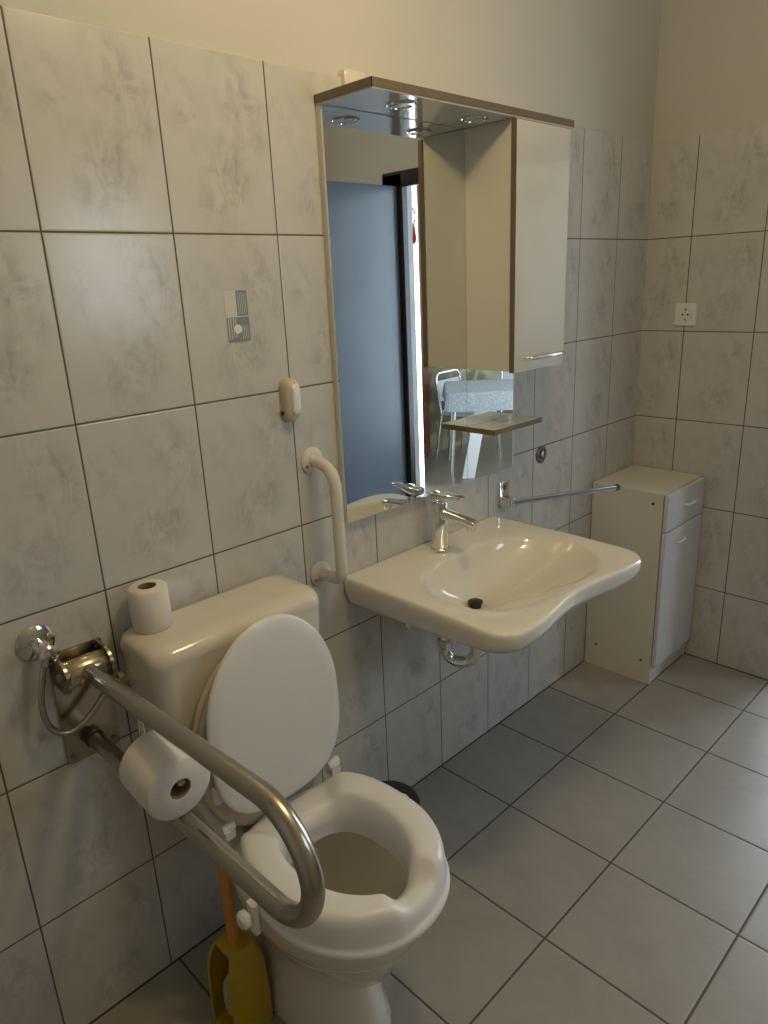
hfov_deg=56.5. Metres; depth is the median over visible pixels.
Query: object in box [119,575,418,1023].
toilet
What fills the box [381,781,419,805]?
waste bin
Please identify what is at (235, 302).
sticker
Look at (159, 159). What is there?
wall
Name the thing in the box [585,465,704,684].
base cabinet
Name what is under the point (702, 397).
wall
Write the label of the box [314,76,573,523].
upper cabinet
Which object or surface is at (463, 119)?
spot lamp
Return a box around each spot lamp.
[386,101,415,109]
[460,116,487,123]
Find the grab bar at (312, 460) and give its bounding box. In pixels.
[301,447,347,585]
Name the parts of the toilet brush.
handle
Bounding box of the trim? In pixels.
[89,653,767,1023]
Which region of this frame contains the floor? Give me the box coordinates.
[92,654,767,1023]
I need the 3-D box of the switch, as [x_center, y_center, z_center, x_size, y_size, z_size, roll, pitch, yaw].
[-0.212,-0.256,1.639,0.046,0.100,0.036,-19,24,-41]
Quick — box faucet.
[430,490,478,551]
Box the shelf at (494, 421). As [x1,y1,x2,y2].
[469,414,539,429]
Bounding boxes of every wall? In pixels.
[0,0,661,1023]
[633,0,767,679]
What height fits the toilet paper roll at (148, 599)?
0.091 m
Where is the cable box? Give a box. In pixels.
[338,69,365,85]
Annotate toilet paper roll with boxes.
[119,730,209,820]
[127,579,171,633]
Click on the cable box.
(347, 76)
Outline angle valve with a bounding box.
[15,624,131,735]
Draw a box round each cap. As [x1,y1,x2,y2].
[83,726,103,747]
[536,445,546,462]
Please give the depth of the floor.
1.94 m
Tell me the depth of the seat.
1.44 m
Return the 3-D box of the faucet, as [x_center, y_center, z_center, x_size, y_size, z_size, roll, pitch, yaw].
[0.195,0.034,1.992,0.055,0.171,0.158,-19,24,-41]
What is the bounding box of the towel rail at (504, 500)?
[497,479,619,509]
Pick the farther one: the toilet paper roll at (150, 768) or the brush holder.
the brush holder
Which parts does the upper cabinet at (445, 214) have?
mirror panel, mirror panel, door, handle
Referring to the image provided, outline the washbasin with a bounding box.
[344,516,640,653]
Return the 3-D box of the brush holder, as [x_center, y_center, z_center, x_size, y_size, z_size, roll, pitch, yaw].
[-0.317,1.020,1.557,0.102,0.222,0.100,-19,24,-41]
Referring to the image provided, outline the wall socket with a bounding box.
[674,303,697,325]
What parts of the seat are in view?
knob, lid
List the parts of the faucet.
lever, spout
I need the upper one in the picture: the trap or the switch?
the switch
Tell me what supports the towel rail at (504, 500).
attached to the wall at (159, 159)
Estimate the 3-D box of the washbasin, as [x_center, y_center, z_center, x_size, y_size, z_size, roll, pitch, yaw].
[0.316,0.234,1.950,0.657,0.197,0.537,-19,24,-41]
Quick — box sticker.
[223,290,250,342]
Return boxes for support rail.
[48,637,325,928]
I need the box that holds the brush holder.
[207,926,273,1023]
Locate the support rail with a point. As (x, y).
(80, 673)
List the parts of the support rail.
wall plate, knob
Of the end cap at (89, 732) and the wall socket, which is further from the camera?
the wall socket
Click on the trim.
(222, 926)
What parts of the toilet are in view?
cistern lid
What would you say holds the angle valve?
attached to the wall at (159, 159)
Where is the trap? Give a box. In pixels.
[403,624,480,667]
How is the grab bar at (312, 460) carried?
attached to the wall at (159, 159)
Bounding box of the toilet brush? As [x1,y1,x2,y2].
[216,865,239,1015]
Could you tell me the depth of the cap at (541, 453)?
2.44 m
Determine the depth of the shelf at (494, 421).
2.15 m
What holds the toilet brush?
in the brush holder
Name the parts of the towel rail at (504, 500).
wall plate, arm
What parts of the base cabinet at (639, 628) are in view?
door, handle, drawer, handle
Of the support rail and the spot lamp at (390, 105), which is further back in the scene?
the spot lamp at (390, 105)
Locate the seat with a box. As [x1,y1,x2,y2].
[206,614,449,960]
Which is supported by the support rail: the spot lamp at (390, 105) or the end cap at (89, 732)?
the end cap at (89, 732)
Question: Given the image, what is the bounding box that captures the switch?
[279,378,300,421]

